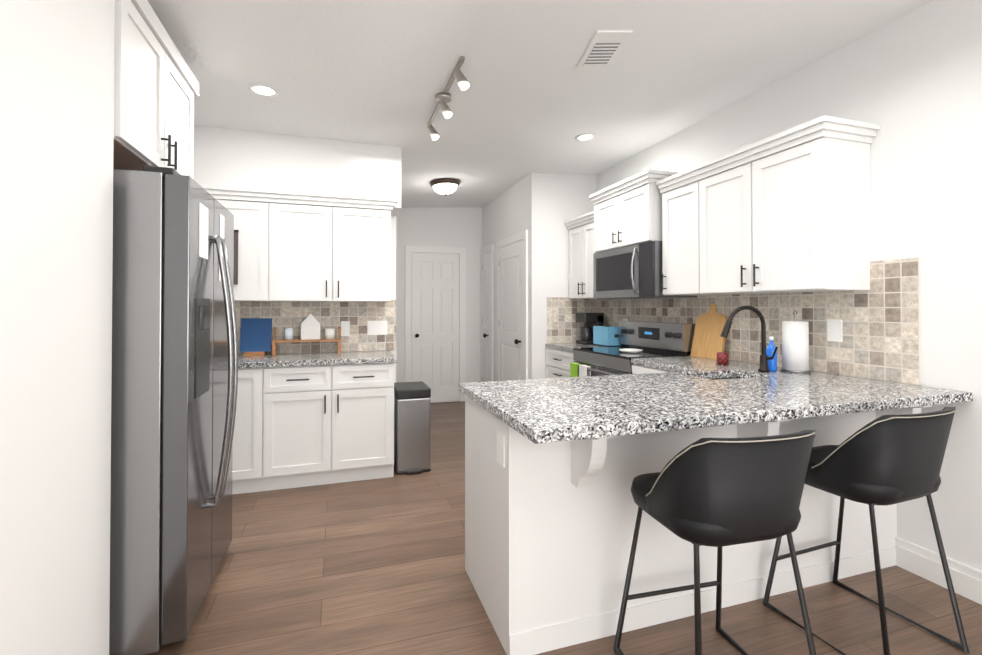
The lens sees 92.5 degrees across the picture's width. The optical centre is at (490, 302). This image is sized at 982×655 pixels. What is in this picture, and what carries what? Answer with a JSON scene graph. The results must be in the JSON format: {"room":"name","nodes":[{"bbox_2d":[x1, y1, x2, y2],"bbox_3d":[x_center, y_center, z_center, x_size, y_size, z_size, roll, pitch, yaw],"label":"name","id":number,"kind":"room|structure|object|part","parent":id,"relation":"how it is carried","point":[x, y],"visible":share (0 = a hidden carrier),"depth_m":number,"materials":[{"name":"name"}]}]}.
{"room":"kitchen","nodes":[
{"label":"kitchen","id":0,"kind":"room"},
{"bbox_2d":[0,0,114,654],"bbox_3d":[-1.984,-0.201,-1.696,3.305,2.950,5.990,0,-1,-18],"label":"wall","id":1,"kind":"structure","parent":0,"point":[56,143],"depth_m":1.33,"materials":[{"name":"white paint"}]},
{"bbox_2d":[193,125,400,215],"bbox_3d":[-1.663,-1.194,3.708,1.850,0.850,0.350,0,-1,-18],"label":"soffit","id":2,"kind":"structure","parent":0,"point":[234,158],"depth_m":3.58,"materials":[{"name":"white paint"}]},
{"bbox_2d":[240,216,395,382],"bbox_3d":[-2.184,-0.132,4.816,2.150,2.950,2.100,0,-1,-18],"label":"wall","id":3,"kind":"structure","parent":0,"point":[393,257],"depth_m":4.14,"materials":[{"name":"white paint"}]},
{"bbox_2d":[206,190,281,301],"bbox_3d":[-1.886,-0.394,3.612,0.492,0.770,0.351,0,-1,-18],"label":"upper cabinet","id":4,"kind":"object","parent":3,"relation":"attached to","point":[255,277],"depth_m":3.49,"materials":[{"name":"white wood"}]},
{"bbox_2d":[234,300,395,354],"bbox_3d":[-1.715,0.195,3.854,1.850,0.443,0.012,0,-1,-18],"label":"tile backsplash","id":5,"kind":"structure","parent":3,"relation":"attached to","point":[326,315],"depth_m":3.96,"materials":[{"name":"tile"}]},
{"bbox_2d":[341,321,349,335],"bbox_3d":[-1.239,0.222,3.998,0.070,0.125,0.008,0,-1,-18],"label":"electrical outlet","id":6,"kind":"object","parent":5,"relation":"attached to","point":[345,325],"depth_m":3.99,"materials":[{"name":"white plastic"}]},
{"bbox_2d":[368,321,386,334],"bbox_3d":[-0.985,0.219,4.081,0.168,0.124,0.008,0,-1,-18],"label":"electrical outlet","id":7,"kind":"object","parent":5,"relation":"attached to","point":[377,327],"depth_m":4.08,"materials":[{"name":"white plastic"}]},
{"bbox_2d":[278,198,392,301],"bbox_3d":[-1.315,-0.392,3.805,0.962,0.770,0.337,0,-1,-18],"label":"upper cabinet","id":8,"kind":"object","parent":3,"relation":"attached to","point":[296,247],"depth_m":3.66,"materials":[{"name":"white wood"}]},
{"bbox_2d":[396,207,481,402],"bbox_3d":[-1.399,-0.117,6.280,4.550,2.950,0.200,0,-1,-18],"label":"wall","id":9,"kind":"structure","parent":0,"point":[458,227],"depth_m":6.45,"materials":[{"name":"white paint"}]},
{"bbox_2d":[405,245,465,402],"bbox_3d":[-0.736,0.302,6.340,0.830,2.115,0.086,0,-1,-18],"label":"door","id":10,"kind":"structure","parent":9,"relation":"in","point":[435,320],"depth_m":6.37,"materials":[{"name":"white wood"}]},
{"bbox_2d":[482,173,596,380],"bbox_3d":[0.610,-0.121,5.892,0.970,2.950,1.780,0,-1,-18],"label":"wall","id":11,"kind":"structure","parent":0,"point":[541,208],"depth_m":4.99,"materials":[{"name":"white paint"}]},
{"bbox_2d":[480,244,493,381],"bbox_3d":[-0.089,0.301,6.323,0.088,2.115,0.530,0,-1,-18],"label":"closet door","id":12,"kind":"structure","parent":11,"relation":"in","point":[486,313],"depth_m":6.31,"materials":[{"name":"white wood"}]},
{"bbox_2d":[496,230,527,380],"bbox_3d":[0.200,0.292,5.434,0.088,2.115,0.980,0,-1,-18],"label":"closet door","id":13,"kind":"structure","parent":11,"relation":"in","point":[512,307],"depth_m":5.39,"materials":[{"name":"white wood"}]},
{"bbox_2d":[547,297,596,342],"bbox_3d":[0.872,0.187,5.032,0.600,0.483,0.012,0,-1,-18],"label":"tile backsplash","id":14,"kind":"structure","parent":11,"relation":"attached to","point":[563,326],"depth_m":5.00,"materials":[{"name":"tile"}]},
{"bbox_2d":[147,0,933,207],"bbox_3d":[-0.413,-1.450,1.462,8.639,0.373,11.000,-4,1,-18],"label":"ceiling","id":15,"kind":"structure","parent":0,"point":[532,98],"depth_m":2.67,"materials":[{"name":"white paint"}]},
{"bbox_2d":[248,83,278,96],"bbox_3d":[-1.365,-1.273,2.823,0.170,0.006,0.170,0,-1,-18],"label":"recessed light","id":16,"kind":"object","parent":15,"relation":"in","point":[263,90],"visible":1,"depth_m":2.82,"materials":[{"name":"white"}]},
{"bbox_2d":[430,178,459,195],"bbox_3d":[-0.491,-1.219,5.052,0.320,0.151,0.320,-4,1,-18],"label":"light","id":17,"kind":"object","parent":15,"relation":"attached to","point":[445,186],"visible":1,"depth_m":4.95,"materials":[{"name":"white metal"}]},
{"bbox_2d":[427,56,469,139],"bbox_3d":[-0.292,-1.214,2.918,0.100,0.143,0.960,-4,1,-18],"label":"track light","id":18,"kind":"object","parent":15,"relation":"attached to","point":[443,98],"visible":1,"depth_m":2.88,"materials":[{"name":"silver metal"}]},
{"bbox_2d":[575,133,595,140],"bbox_3d":[0.778,-1.361,3.873,0.170,0.006,0.170,-4,1,-18],"label":"recessed light","id":19,"kind":"object","parent":15,"relation":"in","point":[586,137],"visible":1,"depth_m":3.87,"materials":[{"name":"white plastic"}]},
{"bbox_2d":[577,30,632,67],"bbox_3d":[0.593,-1.330,2.482,0.180,0.016,0.340,-4,0,-6],"label":"ceiling vent","id":20,"kind":"object","parent":15,"relation":"in","point":[603,49],"visible":1,"depth_m":2.45,"materials":[{"name":"white metal"}]},
{"bbox_2d":[146,401,981,654],"bbox_3d":[-0.526,1.332,1.396,8.000,0.050,11.000,0,-1,-18],"label":"floor","id":21,"kind":"structure","parent":0,"point":[370,567],"depth_m":2.09,"materials":[{"name":"brown wood"}]},
{"bbox_2d":[109,166,237,654],"bbox_3d":[-1.605,0.402,2.054,0.888,1.825,0.800,0,-1,-18],"label":"refrigerator","id":22,"kind":"object","parent":21,"relation":"on","point":[174,387],"visible":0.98,"depth_m":1.76,"materials":[{"name":"silver metal"}]},
{"bbox_3d":[-1.208,0.240,2.116,0.096,1.330,0.490,0,-1,-18],"label":"handle","id":23,"kind":"part","parent":22,"relation":"part of","materials":[{"name":"silver metal"}]},
{"bbox_2d":[232,367,275,494],"bbox_3d":[-1.882,0.891,3.477,0.559,0.876,0.587,0,-1,-18],"label":"base cabinet","id":24,"kind":"object","parent":21,"relation":"on","point":[254,437],"depth_m":3.26,"materials":[{"name":"white wood"}]},
{"bbox_2d":[276,363,393,489],"bbox_3d":[-1.276,0.894,3.673,0.962,0.876,0.587,0,-1,-18],"label":"base cabinet","id":25,"kind":"object","parent":21,"relation":"on","point":[299,426],"depth_m":3.42,"materials":[{"name":"white wood"}]},
{"bbox_2d":[238,351,396,367],"bbox_3d":[-1.639,0.434,3.553,1.770,0.040,0.602,0,-1,-18],"label":"countertop","id":26,"kind":"structure","parent":25,"relation":"on","point":[316,359],"depth_m":3.47,"materials":[{"name":"stone"}]},
{"bbox_2d":[240,318,271,355],"bbox_3d":[-1.850,0.270,3.700,0.220,0.288,0.140,0,-1,-18],"label":"cookbook stand","id":27,"kind":"object","parent":26,"relation":"on","point":[255,336],"visible":1,"depth_m":3.70,"materials":[{"name":"blue"}]},
{"bbox_2d":[272,314,340,354],"bbox_3d":[-1.488,0.253,3.818,0.520,0.325,0.120,0,-1,-18],"label":"shelf","id":28,"kind":"object","parent":26,"relation":"on","point":[310,327],"visible":1,"depth_m":3.81,"materials":[{"name":"brown wood"}]},
{"bbox_2d":[394,381,430,474],"bbox_3d":[-0.653,1.005,3.829,0.268,0.655,0.409,0,-1,-18],"label":"trash can","id":29,"kind":"object","parent":21,"relation":"on","point":[411,427],"visible":0.88,"depth_m":3.67,"materials":[{"name":"silver metal"}]},
{"bbox_2d":[546,348,574,378],"bbox_3d":[0.962,0.905,4.713,0.619,0.876,0.635,0,-1,-18],"label":"base cabinet","id":30,"kind":"object","parent":21,"relation":"on","point":[558,362],"depth_m":4.65,"materials":[{"name":"white wood"}]},
{"bbox_2d":[546,343,605,351],"bbox_3d":[0.957,0.446,4.715,0.608,0.040,0.638,0,-1,-18],"label":"countertop","id":31,"kind":"structure","parent":30,"relation":"on","point":[568,347],"depth_m":4.65,"materials":[{"name":"stone"}]},
{"bbox_2d":[576,313,603,343],"bbox_3d":[1.024,0.267,4.887,0.220,0.320,0.200,0,-1,-18],"label":"coffee maker","id":32,"kind":"object","parent":31,"relation":"on","point":[591,320],"visible":0.88,"depth_m":4.82,"materials":[{"name":"black plastic"}]},
{"bbox_2d":[593,326,620,346],"bbox_3d":[1.156,0.328,4.611,0.180,0.192,0.285,0,-1,-18],"label":"toaster","id":33,"kind":"object","parent":31,"relation":"on","point":[607,336],"visible":0.81,"depth_m":4.50,"materials":[{"name":"blue metal"}]},
{"bbox_2d":[465,396,772,654],"bbox_3d":[0.560,0.878,2.222,1.243,0.876,0.630,0,-1,-18],"label":"base cabinet","id":34,"kind":"object","parent":21,"relation":"on","point":[549,530],"depth_m":1.86,"materials":[{"name":"white wood"}]},
{"bbox_2d":[497,430,504,467],"bbox_3d":[0.037,0.561,1.808,0.010,0.120,0.080,0,-1,-18],"label":"outlet","id":35,"kind":"object","parent":34,"relation":"attached to","point":[500,448],"visible":0.98,"depth_m":1.79,"materials":[{"name":"white plastic"}]},
{"bbox_2d":[570,321,694,376],"bbox_3d":[1.149,0.746,3.979,0.692,1.153,0.865,0,-1,-18],"label":"range","id":36,"kind":"object","parent":21,"relation":"on","point":[642,339],"visible":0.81,"depth_m":3.90,"materials":[{"name":"silver metal"}]},
{"bbox_2d":[631,364,665,373],"bbox_3d":[1.408,0.890,3.341,0.619,0.876,0.494,0,-1,-18],"label":"base cabinet","id":37,"kind":"object","parent":21,"relation":"on","point":[636,369],"depth_m":3.34,"materials":[{"name":"white wood"}]},
{"bbox_2d":[631,356,748,366],"bbox_3d":[1.431,0.431,3.254,0.611,0.040,0.685,0,-1,-18],"label":"countertop","id":38,"kind":"structure","parent":37,"relation":"on","point":[678,361],"depth_m":3.27,"materials":[{"name":"stone"}]},
{"bbox_2d":[691,304,727,359],"bbox_3d":[1.635,0.212,3.509,0.098,0.400,0.300,0,-1,-18],"label":"cutting board","id":39,"kind":"object","parent":38,"relation":"on","point":[708,341],"visible":0.92,"depth_m":3.50,"materials":[{"name":"brown wood"}]},
{"bbox_2d":[717,352,728,364],"bbox_3d":[1.523,0.368,3.092,0.072,0.080,0.072,0,-1,-18],"label":"jar","id":40,"kind":"object","parent":38,"relation":"on","point":[722,358],"visible":1,"depth_m":3.06,"materials":[{"name":"red glass"}]},
{"bbox_2d":[613,430,815,654],"bbox_3d":[0.751,0.850,1.593,0.505,0.919,0.512,0,-1,-14],"label":"stool","id":41,"kind":"object","parent":21,"relation":"on","point":[718,493],"visible":1,"depth_m":1.39,"materials":[{"name":"black leather"}]},
{"bbox_2d":[773,414,844,595],"bbox_3d":[1.362,0.881,2.482,0.444,0.876,0.630,0,-1,-18],"label":"base cabinet","id":42,"kind":"object","parent":21,"relation":"on","point":[819,509],"depth_m":2.20,"materials":[{"name":"white wood"}]},
{"bbox_2d":[763,407,968,654],"bbox_3d":[1.490,0.853,1.897,0.505,0.919,0.512,0,-1,-21],"label":"stool","id":43,"kind":"object","parent":21,"relation":"on","point":[884,460],"visible":0.85,"depth_m":1.70,"materials":[{"name":"black leather"}]},
{"bbox_2d":[845,408,900,577],"bbox_3d":[1.762,0.882,2.612,0.397,0.876,0.630,0,-1,-18],"label":"base cabinet","id":44,"kind":"object","parent":21,"relation":"on","point":[859,554],"depth_m":2.30,"materials":[{"name":"white wood"}]},
{"bbox_2d":[458,363,972,443],"bbox_3d":[0.985,0.481,2.213,2.103,0.162,0.963,0,-1,-18],"label":"countertop","id":45,"kind":"structure","parent":44,"relation":"on","point":[690,392],"depth_m":1.94,"materials":[{"name":"stone"}]},
{"bbox_2d":[720,306,777,371],"bbox_3d":[1.488,0.211,2.713,0.283,0.386,0.158,0,-1,-18],"label":"faucet","id":46,"kind":"object","parent":45,"relation":"on","point":[764,359],"visible":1,"depth_m":2.73,"materials":[{"name":"black metal"}]},
{"bbox_2d":[766,336,776,371],"bbox_3d":[1.657,0.303,2.779,0.058,0.203,0.057,0,-1,-18],"label":"soap bottle","id":47,"kind":"object","parent":45,"relation":"on","point":[772,363],"visible":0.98,"depth_m":2.76,"materials":[{"name":"blue plastic"}]},
{"bbox_2d":[780,311,810,372],"bbox_3d":[1.785,0.227,2.758,0.150,0.355,0.150,0,-1,-18],"label":"paper towel holder","id":48,"kind":"object","parent":45,"relation":"on","point":[795,346],"visible":1,"depth_m":2.71,"materials":[{"name":"white paper"}]},
{"bbox_2d":[597,0,981,570],"bbox_3d":[2.568,-0.171,1.114,0.200,2.950,8.520,0,-1,-18],"label":"wall","id":49,"kind":"structure","parent":0,"point":[910,84],"depth_m":2.26,"materials":[{"name":"white paint"}]},
{"bbox_2d":[564,211,595,298],"bbox_3d":[1.066,-0.452,4.767,0.397,0.820,0.622,0,-1,-18],"label":"upper cabinet","id":50,"kind":"object","parent":49,"relation":"attached to","point":[581,239],"visible":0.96,"depth_m":4.75,"materials":[{"name":"white wood"}]},
{"bbox_2d":[589,169,678,252],"bbox_3d":[1.270,-0.735,4.030,0.467,0.530,0.874,0,-1,-18],"label":"upper cabinet","id":51,"kind":"object","parent":49,"relation":"attached to","point":[627,211],"visible":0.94,"depth_m":3.85,"materials":[{"name":"white wood"}]},
{"bbox_2d":[593,241,696,298],"bbox_3d":[1.264,-0.250,4.027,0.469,0.430,0.865,0,-1,-18],"label":"microwave","id":52,"kind":"object","parent":51,"relation":"attached to","point":[632,272],"visible":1,"depth_m":3.83,"materials":[{"name":"silver metal"}]},
{"bbox_2d":[660,179,700,295],"bbox_3d":[1.532,-0.459,3.411,0.350,0.805,0.447,0,-1,-18],"label":"upper cabinet","id":53,"kind":"object","parent":49,"relation":"attached to","point":[675,195],"depth_m":3.44,"materials":[{"name":"white wood"}]},
{"bbox_2d":[596,257,921,384],"bbox_3d":[1.614,0.105,3.703,0.012,0.618,3.000,0,-1,-18],"label":"tile backsplash","id":54,"kind":"structure","parent":49,"relation":"attached to","point":[881,328],"depth_m":2.64,"materials":[{"name":"tile"}]},
{"bbox_2d":[827,319,841,341],"bbox_3d":[1.941,0.158,2.658,0.011,0.125,0.080,0,-1,-18],"label":"light switch","id":55,"kind":"object","parent":54,"relation":"attached to","point":[834,330],"depth_m":2.65,"materials":[{"name":"white plastic"}]},
{"bbox_2d":[688,127,875,294],"bbox_3d":[1.706,-0.465,2.878,0.350,0.805,0.922,0,-1,-18],"label":"upper cabinet","id":56,"kind":"object","parent":49,"relation":"attached to","point":[788,211],"depth_m":2.58,"materials":[{"name":"white wood"}]},
{"bbox_2d":[894,537,981,604],"bbox_3d":[2.909,1.222,-0.310,0.022,0.135,5.630,0,-1,-18],"label":"baseboard","id":57,"kind":"structure","parent":49,"relation":"attached to","point":[920,561],"depth_m":2.20,"materials":[{"name":"white wood"}]},
{"bbox_3d":[-2.398,-0.157,2.480,0.300,2.950,2.210,0,-1,-18],"label":"wall","id":58,"kind":"structure","parent":0,"visible":0},
{"bbox_2d":[113,0,198,178],"bbox_3d":[-1.748,-0.895,2.037,0.656,0.623,0.930,0,-1,-18],"label":"upper cabinet","id":59,"kind":"object","parent":58,"relation":"attached to","point":[156,87],"visible":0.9,"depth_m":1.97,"materials":[{"name":"white wood"}]}
]}

